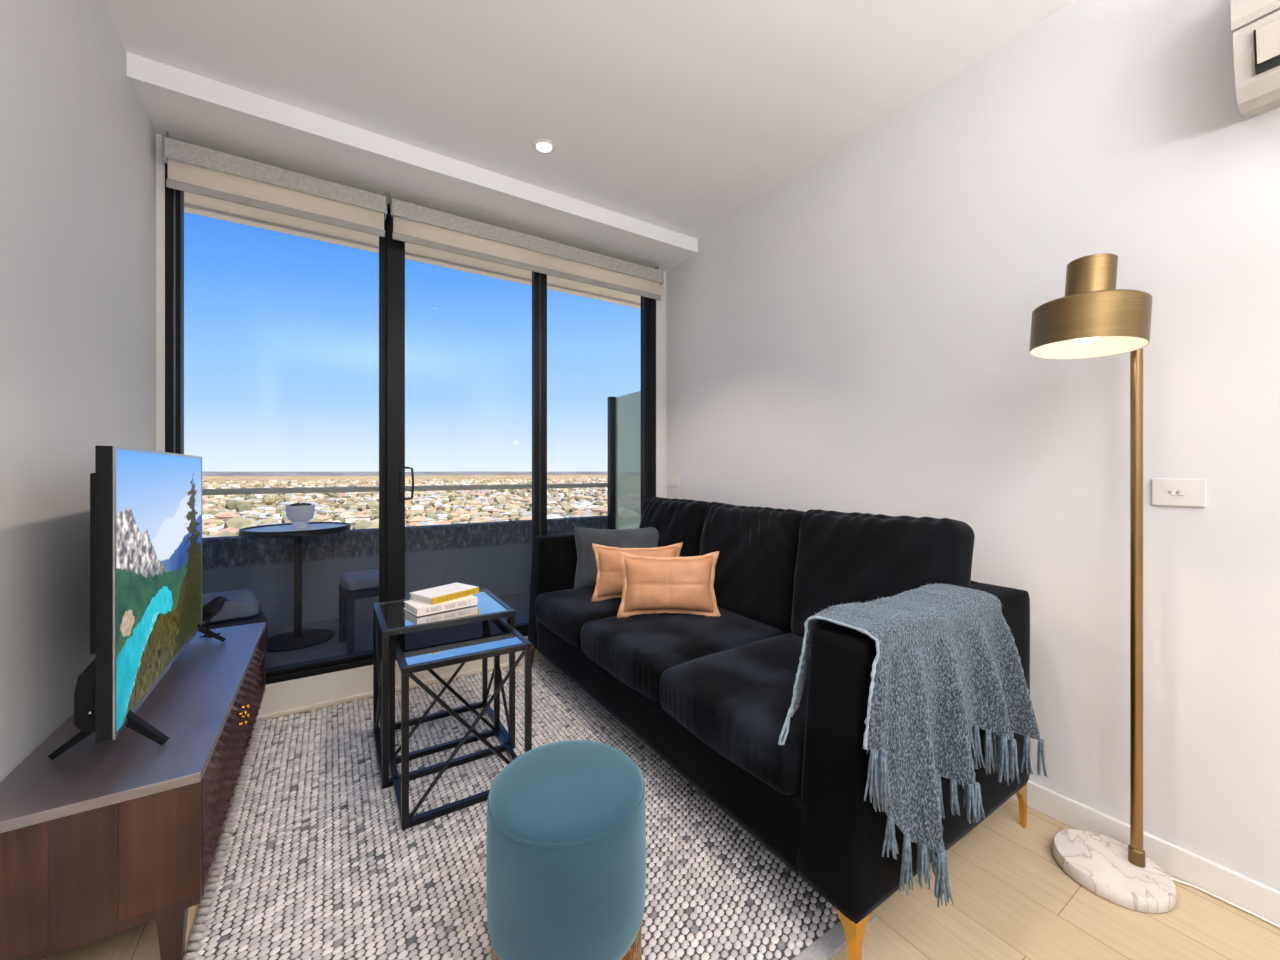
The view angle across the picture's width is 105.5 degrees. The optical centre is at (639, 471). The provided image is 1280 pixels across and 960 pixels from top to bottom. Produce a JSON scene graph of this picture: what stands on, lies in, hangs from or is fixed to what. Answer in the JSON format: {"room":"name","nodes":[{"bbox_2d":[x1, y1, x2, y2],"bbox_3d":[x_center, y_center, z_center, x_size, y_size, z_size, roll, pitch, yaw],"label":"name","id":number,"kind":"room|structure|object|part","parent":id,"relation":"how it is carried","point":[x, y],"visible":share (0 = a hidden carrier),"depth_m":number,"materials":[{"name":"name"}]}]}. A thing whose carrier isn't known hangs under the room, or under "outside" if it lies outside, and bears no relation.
{"room":"living room","nodes":[
{"label":"living room","id":0,"kind":"room"},
{"bbox_2d":[0,0,155,781],"bbox_3d":[-0.393,-0.230,-0.593,0.100,2.660,6.420,0,0,-32],"label":"wall","id":1,"kind":"structure","parent":0,"point":[78,142],"depth_m":1.28,"materials":[{"name":"white paint"}]},
{"bbox_2d":[156,134,164,451],"bbox_3d":[-2.009,-0.211,2.068,0.025,2.327,0.194,0,0,-32],"label":"trim","id":2,"kind":"structure","parent":1,"relation":"attached to","point":[160,164],"depth_m":1.99,"materials":[{"name":"white paint"}]},
{"bbox_2d":[265,592,529,667],"bbox_3d":[-2.194,1.165,2.913,5.420,0.170,1.430,0,0,-32],"label":"floor","id":3,"kind":"structure","parent":0,"point":[519,603],"depth_m":3.18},
{"bbox_2d":[202,589,266,654],"bbox_3d":[-2.331,0.713,2.564,0.546,0.740,0.480,0,0,-42],"label":"outdoor chair","id":4,"kind":"object","parent":3,"relation":"on","point":[243,607],"visible":0.16,"depth_m":2.54,"materials":[{"name":"wicker"}]},
{"bbox_3d":[-2.306,0.725,2.587,0.420,0.090,0.420,0,0,-42],"label":"seat","id":5,"kind":"part","parent":4,"relation":"part of","materials":[{"name":"grey fabric"}]},
{"bbox_2d":[238,522,350,651],"bbox_3d":[-2.189,0.716,3.111,0.584,0.728,0.584,0,0,-32],"label":"outdoor table","id":6,"kind":"object","parent":3,"relation":"on","point":[297,639],"visible":0.93,"depth_m":3.09,"materials":[{"name":"black metal"}]},
{"bbox_3d":[-2.189,0.729,3.111,0.044,0.702,0.044,0,0,-32],"label":"stem","id":7,"kind":"part","parent":6,"relation":"part of","materials":[{"name":"black metal"}]},
{"bbox_2d":[286,502,314,528],"bbox_3d":[-2.166,0.280,3.102,0.154,0.160,0.154,0,0,-32],"label":"plant pot","id":8,"kind":"object","parent":6,"relation":"on","point":[300,514],"visible":1,"depth_m":3.06,"materials":[{"name":"white ceramic"}]},
{"bbox_2d":[339,569,378,653],"bbox_3d":[-1.710,0.863,3.084,0.300,0.435,0.300,0,0,-40],"label":"stool","id":9,"kind":"object","parent":3,"relation":"on","point":[353,586],"visible":0.53,"depth_m":2.95,"materials":[{"name":"wicker"}]},
{"bbox_3d":[-1.893,0.920,3.099,0.036,0.320,0.036,0,0,-40],"label":"leg","id":10,"kind":"part","parent":9,"relation":"part of","materials":[{"name":"wicker"}]},
{"bbox_3d":[-1.725,0.920,2.901,0.036,0.320,0.036,0,0,-40],"label":"leg","id":11,"kind":"part","parent":9,"relation":"part of","materials":[{"name":"wicker"}]},
{"bbox_3d":[-1.710,0.740,3.084,0.300,0.050,0.300,0,0,-40],"label":"seat frame","id":12,"kind":"part","parent":9,"relation":"part of","materials":[{"name":"wicker"}]},
{"bbox_2d":[202,483,607,627],"bbox_3d":[-2.534,0.608,3.449,5.420,0.985,0.140,0,0,-32],"label":"balcony balustrade","id":13,"kind":"object","parent":3,"relation":"on","point":[496,557],"visible":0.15,"depth_m":3.65,"materials":[{"name":"grey concrete"}]},
{"bbox_3d":[-2.533,0.135,3.447,5.420,0.040,0.065,0,0,-32],"label":"handrail","id":14,"kind":"part","parent":13,"relation":"part of","materials":[{"name":"metal"}]},
{"bbox_2d":[608,391,640,529],"bbox_3d":[0.039,0.182,4.201,0.080,1.795,1.190,0,0,-32],"label":"privacy screen","id":15,"kind":"object","parent":3,"relation":"on","point":[624,412],"visible":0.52,"depth_m":4.52,"materials":[{"name":"clear glass"}]},
{"bbox_3d":[-0.264,0.182,4.678,0.080,1.795,0.060,0,0,-32],"label":"post","id":16,"kind":"part","parent":15,"relation":"part of","materials":[{"name":"black metal"}]},
{"bbox_2d":[258,636,542,715],"bbox_3d":[-0.946,1.026,2.744,2.545,0.148,0.194,0,0,-32],"label":"wall","id":17,"kind":"structure","parent":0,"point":[285,695],"depth_m":2.30,"materials":[{"name":"white paint"}]},
{"bbox_2d":[165,164,386,684],"bbox_3d":[-1.613,-0.194,2.248,0.837,2.292,0.074,0,0,-32],"label":"window","id":18,"kind":"structure","parent":17,"relation":"attached to","point":[174,199],"depth_m":2.06,"materials":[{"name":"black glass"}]},
{"bbox_3d":[-1.956,-0.194,2.031,0.025,2.292,0.074,0,0,-32],"label":"frame","id":19,"kind":"part","parent":18,"relation":"part of","materials":[{"name":"black metal"}]},
{"bbox_2d":[162,131,387,236],"bbox_3d":[-1.576,-1.254,2.170,0.794,0.243,0.099,0,0,-32],"label":"roller blind","id":20,"kind":"object","parent":18,"relation":"attached to","point":[195,169],"visible":1,"depth_m":2.11,"materials":[{"name":"fabric"}]},
{"bbox_3d":[-1.560,-1.149,2.144,0.774,0.034,0.014,0,0,-32],"label":"rail","id":21,"kind":"part","parent":20,"relation":"part of","materials":[{"name":"beige fabric"}]},
{"bbox_3d":[-1.607,0.908,2.255,0.760,0.023,0.050,0,0,-32],"label":"rail","id":22,"kind":"part","parent":18,"relation":"part of","materials":[{"name":"black metal"}]},
{"bbox_3d":[-1.626,0.937,2.240,0.807,0.030,0.074,0,0,-32],"label":"rail","id":23,"kind":"part","parent":18,"relation":"part of","materials":[{"name":"black metal"}]},
{"bbox_2d":[257,655,545,719],"bbox_3d":[-0.891,1.091,2.657,2.545,0.018,0.012,0,0,-32],"label":"baseboard","id":24,"kind":"structure","parent":17,"relation":"attached to","point":[294,710],"depth_m":2.34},
{"bbox_2d":[387,209,539,659],"bbox_3d":[-0.930,-0.194,2.660,0.810,2.292,0.112,0,0,-32],"label":"door","id":25,"kind":"structure","parent":17,"relation":"attached to","point":[396,467],"depth_m":2.45,"materials":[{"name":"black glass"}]},
{"bbox_3d":[-1.201,0.059,2.458,0.024,0.182,0.010,0,0,-32],"label":"handle plate","id":26,"kind":"part","parent":25,"relation":"part of","materials":[{"name":"black metal"}]},
{"bbox_3d":[-1.172,0.060,2.459,0.059,0.171,0.016,0,0,-1],"label":"handle","id":27,"kind":"part","parent":25,"relation":"part of","materials":[{"name":"black metal"}]},
{"bbox_3d":[-0.932,0.937,2.681,0.778,0.030,0.074,0,0,-32],"label":"rail","id":28,"kind":"part","parent":25,"relation":"part of","materials":[{"name":"black metal"}]},
{"bbox_3d":[-0.917,0.902,2.676,0.686,0.035,0.041,0,0,-32],"label":"rail","id":29,"kind":"part","parent":25,"relation":"part of","materials":[{"name":"black metal"}]},
{"bbox_2d":[540,273,655,535],"bbox_3d":[-0.257,-0.194,3.110,0.822,2.292,0.074,0,0,-32],"label":"window","id":30,"kind":"structure","parent":17,"relation":"attached to","point":[648,305],"depth_m":3.26,"materials":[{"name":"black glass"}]},
{"bbox_2d":[388,192,665,497],"bbox_3d":[-0.539,-0.587,2.829,1.640,1.577,0.099,0,0,-32],"label":"roller blind","id":31,"kind":"object","parent":30,"relation":"attached to","point":[412,223],"visible":0.96,"depth_m":2.70,"materials":[{"name":"fabric"}]},
{"bbox_3d":[-0.534,-1.149,2.795,1.591,0.034,0.014,0,0,-32],"label":"rail","id":32,"kind":"part","parent":31,"relation":"part of","materials":[{"name":"beige fabric"}]},
{"bbox_3d":[0.164,-0.534,3.232,0.022,1.472,0.004,0,0,-32],"label":"blind chain","id":33,"kind":"part","parent":31,"relation":"part of","materials":[{"name":"white plastic"}]},
{"bbox_3d":[0.071,-0.194,3.318,0.047,2.292,0.074,0,0,-32],"label":"frame","id":34,"kind":"part","parent":30,"relation":"part of","materials":[{"name":"black metal"}]},
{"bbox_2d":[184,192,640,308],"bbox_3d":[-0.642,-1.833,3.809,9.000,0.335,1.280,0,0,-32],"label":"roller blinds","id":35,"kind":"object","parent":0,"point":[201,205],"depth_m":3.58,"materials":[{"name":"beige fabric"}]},
{"bbox_2d":[102,0,1073,238],"bbox_3d":[0.867,-1.520,-0.110,2.545,0.120,5.885,0,0,-32],"label":"ceiling","id":36,"kind":"structure","parent":0,"point":[680,116],"depth_m":1.78,"materials":[{"name":"white paint"}]},
{"bbox_2d":[533,139,554,153],"bbox_3d":[-0.430,-1.457,2.185,0.094,0.006,0.094,0,0,-32],"label":"recessed light","id":37,"kind":"object","parent":36,"relation":"in","point":[543,146],"visible":1,"depth_m":2.18,"materials":[{"name":"white"}]},
{"bbox_2d":[43,658,1279,959],"bbox_3d":[0.743,1.125,0.085,2.745,0.050,6.346,0,0,-32],"label":"floor","id":38,"kind":"structure","parent":0,"point":[1012,899],"depth_m":1.19,"materials":[{"name":"beige wood"}]},
{"bbox_2d":[0,622,265,959],"bbox_3d":[-1.448,0.881,1.521,0.379,0.437,1.270,0,0,-32],"label":"console","id":39,"kind":"object","parent":38,"relation":"on","point":[101,840],"visible":0.94,"depth_m":1.05,"materials":[{"name":"brown wood"}]},
{"bbox_3d":[-1.126,0.943,0.990,0.352,0.024,0.020,0,0,-32],"label":"rail","id":40,"kind":"part","parent":39,"relation":"part of","materials":[{"name":"brown wood"}]},
{"bbox_2d":[48,445,225,759],"bbox_3d":[-1.460,0.302,1.462,0.233,0.718,0.966,0,0,-32],"label":"television","id":41,"kind":"object","parent":39,"relation":"on","point":[146,505],"visible":1,"depth_m":1.20,"materials":[{"name":"plastic"}]},
{"bbox_3d":[-1.462,0.204,1.461,0.014,0.402,0.925,0,0,-33],"label":"panel","id":42,"kind":"part","parent":41,"relation":"part of","materials":[{"name":"plastic"}]},
{"bbox_3d":[-1.031,1.028,1.075,0.046,0.145,0.046,0,0,-32],"label":"leg","id":43,"kind":"part","parent":39,"relation":"part of","materials":[{"name":"brown wood"}]},
{"bbox_2d":[200,596,229,637],"bbox_3d":[-1.741,0.583,1.954,0.154,0.159,0.070,0,0,-32],"label":"bird figurine","id":44,"kind":"object","parent":39,"relation":"on","point":[212,608],"visible":0.6,"depth_m":1.95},
{"bbox_3d":[-1.727,0.624,1.944,0.055,0.078,0.037,0,0,-32],"label":"leg","id":45,"kind":"part","parent":44,"relation":"part of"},
{"bbox_3d":[-1.231,0.748,1.502,0.033,0.014,0.014,0,0,-32],"label":"knob","id":46,"kind":"part","parent":39,"relation":"part of","materials":[{"name":"gold metal"}]},
{"bbox_3d":[-1.231,0.778,1.502,0.033,0.014,0.014,0,0,-32],"label":"knob","id":47,"kind":"part","parent":39,"relation":"part of","materials":[{"name":"gold metal"}]},
{"bbox_3d":[-1.258,0.778,1.544,0.033,0.014,0.014,0,0,-32],"label":"knob","id":48,"kind":"part","parent":39,"relation":"part of","materials":[{"name":"gold metal"}]},
{"bbox_3d":[-1.258,0.748,1.544,0.033,0.014,0.014,0,0,-32],"label":"knob","id":49,"kind":"part","parent":39,"relation":"part of","materials":[{"name":"gold metal"}]},
{"bbox_2d":[259,651,263,667],"bbox_3d":[-1.730,0.792,1.950,0.338,0.016,0.202,0,0,-32],"label":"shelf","id":50,"kind":"object","parent":39,"relation":"attached to","point":[261,654],"depth_m":2.08,"materials":[{"name":"brown wood"}]},
{"bbox_3d":[-1.794,0.820,2.041,0.352,0.270,0.018,0,0,-32],"label":"panel","id":51,"kind":"part","parent":39,"relation":"part of","materials":[{"name":"brown wood"}]},
{"bbox_2d":[182,659,874,959],"bbox_3d":[-0.550,1.088,1.658,1.411,0.023,1.999,0,0,-32],"label":"area rug","id":52,"kind":"object","parent":38,"relation":"on","point":[315,860],"visible":0.62,"depth_m":1.37,"materials":[{"name":"grey carpet"}]},
{"bbox_2d":[373,589,514,788],"bbox_3d":[-0.799,0.817,1.967,0.464,0.540,0.422,0,0,-32],"label":"table","id":53,"kind":"object","parent":52,"relation":"on","point":[391,617],"visible":0.88,"depth_m":1.88,"materials":[{"name":"metal"}]},
{"bbox_3d":[-1.094,0.827,2.018,0.020,0.520,0.020,0,0,-32],"label":"leg","id":54,"kind":"part","parent":53,"relation":"part of","materials":[{"name":"metal"}]},
{"bbox_3d":[-0.987,1.077,1.848,0.020,0.020,0.382,0,0,-32],"label":"floor rail","id":55,"kind":"part","parent":53,"relation":"part of","materials":[{"name":"metal"}]},
{"bbox_3d":[-0.988,0.818,1.848,0.013,0.513,0.400,0,0,-32],"label":"cross rod","id":56,"kind":"part","parent":53,"relation":"part of","materials":[{"name":"metal"}]},
{"bbox_3d":[-0.985,0.818,1.850,0.013,0.513,0.400,0,0,-32],"label":"cross rod","id":57,"kind":"part","parent":53,"relation":"part of","materials":[{"name":"metal"}]},
{"bbox_3d":[-0.879,0.827,1.678,0.020,0.520,0.020,0,0,-32],"label":"leg","id":58,"kind":"part","parent":53,"relation":"part of","materials":[{"name":"metal"}]},
{"bbox_3d":[-0.907,1.077,2.137,0.424,0.020,0.020,0,0,-32],"label":"floor rail","id":59,"kind":"part","parent":53,"relation":"part of","materials":[{"name":"metal"}]},
{"bbox_2d":[404,595,477,616],"bbox_3d":[-0.804,0.532,1.968,0.239,0.030,0.150,0,0,-44],"label":"book","id":60,"kind":"object","parent":53,"relation":"on","point":[416,608],"visible":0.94,"depth_m":1.91,"materials":[{"name":"grey paper"}]},
{"bbox_2d":[410,582,478,604],"bbox_3d":[-0.808,0.504,2.017,0.156,0.026,0.221,0,0,34],"label":"book","id":61,"kind":"object","parent":60,"relation":"on","point":[435,595],"visible":1,"depth_m":1.97,"materials":[{"name":"white paper"}]},
{"bbox_3d":[-0.799,0.553,1.967,0.424,0.006,0.382,0,0,-32],"label":"glass","id":62,"kind":"part","parent":53,"relation":"part of","materials":[{"name":"grey"}]},
{"bbox_3d":[-0.799,0.557,1.967,0.464,0.020,0.422,0,0,-32],"label":"frame","id":63,"kind":"part","parent":53,"relation":"part of","materials":[{"name":"metal"}]},
{"bbox_3d":[-0.691,1.077,1.798,0.424,0.020,0.020,0,0,-32],"label":"floor rail","id":64,"kind":"part","parent":53,"relation":"part of","materials":[{"name":"metal"}]},
{"bbox_3d":[-0.720,0.827,2.256,0.020,0.520,0.020,0,0,-32],"label":"leg","id":65,"kind":"part","parent":53,"relation":"part of","materials":[{"name":"metal"}]},
{"bbox_3d":[-0.612,1.077,2.086,0.020,0.020,0.382,0,0,-32],"label":"floor rail","id":66,"kind":"part","parent":53,"relation":"part of","materials":[{"name":"metal"}]},
{"bbox_3d":[-0.614,0.818,2.086,0.013,0.513,0.400,0,0,-32],"label":"cross rod","id":67,"kind":"part","parent":53,"relation":"part of","materials":[{"name":"metal"}]},
{"bbox_3d":[-0.611,0.818,2.088,0.013,0.513,0.400,0,0,-32],"label":"cross rod","id":68,"kind":"part","parent":53,"relation":"part of","materials":[{"name":"metal"}]},
{"bbox_3d":[-0.504,0.827,1.917,0.020,0.520,0.020,0,0,-32],"label":"leg","id":69,"kind":"part","parent":53,"relation":"part of","materials":[{"name":"metal"}]},
{"bbox_2d":[389,618,531,829],"bbox_3d":[-0.656,0.842,1.752,0.409,0.490,0.400,0,0,-32],"label":"table","id":70,"kind":"object","parent":52,"relation":"on","point":[430,649],"visible":0.81,"depth_m":1.68,"materials":[{"name":"metal"}]},
{"bbox_3d":[-0.922,0.852,1.808,0.020,0.470,0.020,0,0,-32],"label":"leg","id":71,"kind":"part","parent":70,"relation":"part of","materials":[{"name":"metal"}]},
{"bbox_3d":[-0.820,1.077,1.647,0.020,0.020,0.360,0,0,-32],"label":"floor rail","id":72,"kind":"part","parent":70,"relation":"part of","materials":[{"name":"metal"}]},
{"bbox_3d":[-0.718,0.852,1.487,0.020,0.470,0.020,0,0,-32],"label":"leg","id":73,"kind":"part","parent":70,"relation":"part of","materials":[{"name":"metal"}]},
{"bbox_3d":[-0.760,0.843,1.910,0.394,0.463,0.013,0,0,-32],"label":"cross rod","id":74,"kind":"part","parent":70,"relation":"part of","materials":[{"name":"metal"}]},
{"bbox_3d":[-0.757,1.077,1.912,0.369,0.020,0.020,0,0,-32],"label":"floor rail","id":75,"kind":"part","parent":70,"relation":"part of","materials":[{"name":"metal"}]},
{"bbox_3d":[-0.554,1.077,1.591,0.369,0.020,0.020,0,0,-32],"label":"floor rail","id":76,"kind":"part","parent":70,"relation":"part of","materials":[{"name":"metal"}]},
{"bbox_3d":[-0.656,0.603,1.752,0.369,0.006,0.360,0,0,-32],"label":"glass","id":77,"kind":"part","parent":70,"relation":"part of","materials":[{"name":"grey"}]},
{"bbox_3d":[-0.555,0.843,1.594,0.386,0.463,0.013,0,0,-32],"label":"cross rod","id":78,"kind":"part","parent":70,"relation":"part of","materials":[{"name":"metal"}]},
{"bbox_3d":[-0.656,0.607,1.752,0.409,0.020,0.400,0,0,-32],"label":"frame","id":79,"kind":"part","parent":70,"relation":"part of","materials":[{"name":"metal"}]},
{"bbox_3d":[-0.754,0.843,1.908,0.386,0.463,0.013,0,0,-32],"label":"cross rod","id":80,"kind":"part","parent":70,"relation":"part of","materials":[{"name":"metal"}]},
{"bbox_3d":[-0.552,0.843,1.590,0.386,0.463,0.013,0,0,-32],"label":"cross rod","id":81,"kind":"part","parent":70,"relation":"part of","materials":[{"name":"metal"}]},
{"bbox_3d":[-0.593,0.852,2.016,0.020,0.470,0.020,0,0,-32],"label":"leg","id":82,"kind":"part","parent":70,"relation":"part of","materials":[{"name":"metal"}]},
{"bbox_3d":[-0.491,1.077,1.856,0.020,0.020,0.360,0,0,-32],"label":"floor rail","id":83,"kind":"part","parent":70,"relation":"part of","materials":[{"name":"metal"}]},
{"bbox_3d":[-0.390,0.852,1.695,0.020,0.470,0.020,0,0,-32],"label":"leg","id":84,"kind":"part","parent":70,"relation":"part of","materials":[{"name":"metal"}]},
{"bbox_2d":[486,740,645,959],"bbox_3d":[-0.148,0.855,1.000,0.320,0.466,0.320,0,0,-32],"label":"stool","id":85,"kind":"object","parent":52,"relation":"on","point":[566,832],"visible":1,"depth_m":0.88,"materials":[{"name":"fabric"}]},
{"bbox_2d":[489,740,643,842],"bbox_3d":[-0.148,0.638,1.000,0.311,0.034,0.311,0,0,-32],"label":"cushion","id":86,"kind":"object","parent":85,"relation":"on","point":[570,791],"depth_m":0.94,"materials":[{"name":"fabric"}]},
{"bbox_2d":[528,497,1029,959],"bbox_3d":[0.280,0.625,2.129,0.956,0.950,2.056,0,0,-32],"label":"velvet sofa","id":87,"kind":"object","parent":38,"relation":"on","point":[712,696],"visible":0.7,"depth_m":1.54,"materials":[{"name":"black fabric"}]},
{"bbox_3d":[-0.579,1.034,2.736,0.060,0.132,0.060,0,0,-32],"label":"leg","id":88,"kind":"part","parent":87,"relation":"part of","materials":[{"name":"gold metal"}]},
{"bbox_2d":[535,588,621,649],"bbox_3d":[-0.080,0.713,2.583,0.833,0.172,0.567,0,0,-32],"label":"seat cushion","id":89,"kind":"object","parent":87,"relation":"on","point":[563,612],"depth_m":2.33,"materials":[{"name":"black fabric"}]},
{"bbox_3d":[-0.220,0.668,2.934,0.905,0.606,0.160,0,0,-32],"label":"armrest","id":90,"kind":"part","parent":87,"relation":"part of","materials":[{"name":"black fabric"}]},
{"bbox_2d":[573,526,658,588],"bbox_3d":[-0.109,0.478,2.708,0.520,0.375,0.205,0,0,-7],"label":"throw pillow","id":91,"kind":"object","parent":87,"relation":"on","point":[586,568],"visible":0.44,"depth_m":2.66,"materials":[{"name":"grey fabric"}]},
{"bbox_2d":[591,542,682,601],"bbox_3d":[-0.012,0.500,2.415,0.458,0.312,0.182,0,0,-2],"label":"throw pillow","id":92,"kind":"object","parent":87,"relation":"on","point":[609,580],"visible":0.48,"depth_m":2.38,"materials":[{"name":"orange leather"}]},
{"bbox_2d":[617,551,720,617],"bbox_3d":[0.126,0.502,2.155,0.457,0.318,0.192,0,0,2],"label":"throw pillow","id":93,"kind":"object","parent":87,"relation":"on","point":[683,585],"visible":0.99,"depth_m":2.11,"materials":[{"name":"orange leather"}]},
{"bbox_2d":[639,497,714,556],"bbox_3d":[0.196,0.418,2.754,0.274,0.529,0.578,0,0,-32],"label":"cushion","id":94,"kind":"object","parent":87,"relation":"on","point":[676,521],"depth_m":2.60,"materials":[{"name":"black fabric"}]},
{"bbox_2d":[581,607,791,701],"bbox_3d":[0.230,0.713,2.095,0.832,0.173,0.592,0,0,-32],"label":"seat cushion","id":95,"kind":"object","parent":87,"relation":"on","point":[635,651],"depth_m":1.90,"materials":[{"name":"black fabric"}]},
{"bbox_2d":[660,633,808,794],"bbox_3d":[0.538,0.714,1.606,0.832,0.171,0.558,0,0,-32],"label":"seat cushion","id":96,"kind":"object","parent":87,"relation":"on","point":[736,700],"depth_m":1.40,"materials":[{"name":"black fabric"}]},
{"bbox_2d":[699,503,805,631],"bbox_3d":[0.510,0.417,2.259,0.267,0.531,0.591,0,0,-32],"label":"cushion","id":97,"kind":"object","parent":87,"relation":"on","point":[757,546],"depth_m":2.09,"materials":[{"name":"black fabric"}]},
{"bbox_3d":[0.472,1.034,1.081,0.060,0.132,0.060,0,0,-32],"label":"leg","id":98,"kind":"part","parent":87,"relation":"part of","materials":[{"name":"gold metal"}]},
{"bbox_2d":[791,509,974,636],"bbox_3d":[0.828,0.416,1.752,0.272,0.531,0.603,0,0,-32],"label":"cushion","id":99,"kind":"object","parent":87,"relation":"on","point":[838,558],"depth_m":1.67,"materials":[{"name":"black fabric"}]},
{"bbox_2d":[778,583,1046,908],"bbox_3d":[0.717,0.622,1.236,0.722,0.588,0.310,0,0,-32],"label":"knitted throw","id":100,"kind":"object","parent":87,"relation":"on","point":[946,663],"visible":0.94,"depth_m":1.14,"materials":[{"name":"fabric"}]},
{"bbox_3d":[0.793,0.668,1.340,0.905,0.606,0.173,0,0,-32],"label":"armrest","id":101,"kind":"part","parent":87,"relation":"part of","materials":[{"name":"black fabric"}]},
{"bbox_3d":[1.159,1.034,1.518,0.060,0.132,0.060,0,0,-32],"label":"leg","id":102,"kind":"part","parent":87,"relation":"part of","materials":[{"name":"gold metal"}]},
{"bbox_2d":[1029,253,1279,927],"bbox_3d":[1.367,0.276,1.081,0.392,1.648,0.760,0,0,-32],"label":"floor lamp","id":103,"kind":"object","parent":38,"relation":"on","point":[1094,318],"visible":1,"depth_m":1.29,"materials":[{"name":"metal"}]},
{"bbox_3d":[1.158,-0.377,1.261,0.057,0.093,0.057,0,0,-32],"label":"bulb","id":104,"kind":"part","parent":103,"relation":"part of","materials":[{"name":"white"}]},
{"bbox_3d":[1.159,-0.429,1.261,0.235,0.238,0.233,0,0,-32],"label":"lamp shade","id":105,"kind":"part","parent":103,"relation":"part of","materials":[{"name":"gold metal"}]},
{"bbox_3d":[1.571,1.088,1.106,0.057,0.020,0.581,0,0,-39],"label":"power cord","id":106,"kind":"part","parent":103,"relation":"part of","materials":[{"name":"white plastic"}]},
{"bbox_2d":[666,0,1279,890],"bbox_3d":[1.839,-0.230,0.825,0.100,2.660,6.420,0,0,-32],"label":"wall","id":107,"kind":"structure","parent":0,"point":[854,338],"depth_m":1.51,"materials":[{"name":"white paint"}]},
{"bbox_2d":[127,52,697,270],"bbox_3d":[-0.854,-1.478,2.600,2.545,0.205,0.535,0,0,-32],"label":"bulkhead","id":108,"kind":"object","parent":107,"relation":"attached to","point":[194,109],"depth_m":2.19,"materials":[{"name":"white paint"}]},
{"bbox_2d":[656,270,665,497],"bbox_3d":[0.093,-0.211,3.404,0.083,2.327,0.194,0,0,-32],"label":"trim","id":109,"kind":"structure","parent":107,"relation":"attached to","point":[660,304],"depth_m":3.32,"materials":[{"name":"white paint"}]},
{"bbox_2d":[669,475,678,486],"bbox_3d":[0.226,0.062,3.262,0.012,0.076,0.115,0,0,-32],"label":"light switch","id":110,"kind":"object","parent":107,"relation":"attached to","point":[673,479],"visible":1,"depth_m":3.25,"materials":[{"name":"white plastic"}]},
{"bbox_2d":[1011,781,1279,924],"bbox_3d":[1.817,1.059,0.754,0.014,0.082,6.126,0,0,-32],"label":"baseboard","id":111,"kind":"structure","parent":107,"relation":"attached to","point":[1256,897],"depth_m":1.32,"materials":[{"name":"white wood"}]},
{"bbox_2d":[1152,478,1205,506],"bbox_3d":[1.459,0.057,1.320,0.012,0.075,0.100,0,0,-32],"label":"light switch","id":112,"kind":"object","parent":107,"relation":"attached to","point":[1165,491],"visible":1,"depth_m":1.32,"materials":[{"name":"white plastic"}]},
{"bbox_2d":[1231,0,1279,118],"bbox_3d":[1.667,-1.046,0.817,0.200,0.368,0.840,0,0,-32],"label":"air conditioner","id":113,"kind":"object","parent":107,"relation":"attached to","point":[1255,24],"visible":1,"depth_m":1.11,"materials":[{"name":"white plastic"}]},
{"bbox_3d":[1.667,-1.123,0.817,0.200,0.214,0.840,0,0,-32],"label":"panel","id":114,"kind":"part","parent":113,"relation":"part of","materials":[{"name":"white plastic"}]},
{"label":"outside","id":115,"kind":"structure","parent":0,"visible":0},
{"bbox_2d":[202,475,607,525],"bbox_3d":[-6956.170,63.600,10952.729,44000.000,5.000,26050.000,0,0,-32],"label":"ground","id":116,"kind":"structure","parent":115,"point":[218,479],"depth_m":3716.06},
{"bbox_2d":[202,471,607,475],"bbox_3d":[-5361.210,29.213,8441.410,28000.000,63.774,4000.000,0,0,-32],"label":"hills","id":117,"kind":"structure","parent":116,"relation":"on","point":[458,472],"depth_m":7266.81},
{"bbox_2d":[202,477,607,537],"bbox_3d":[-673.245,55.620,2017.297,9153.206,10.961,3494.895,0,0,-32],"label":"houses","id":118,"kind":"structure","parent":116,"relation":"on","point":[353,516],"depth_m":806.60},
{"bbox_2d":[202,478,607,536],"bbox_3d":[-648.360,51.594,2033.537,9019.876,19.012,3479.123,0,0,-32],"label":"trees","id":119,"kind":"object","parent":116,"relation":"on","point":[238,522],"visible":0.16,"depth_m":733.17,"materials":[{"name":"plant"}]}
]}

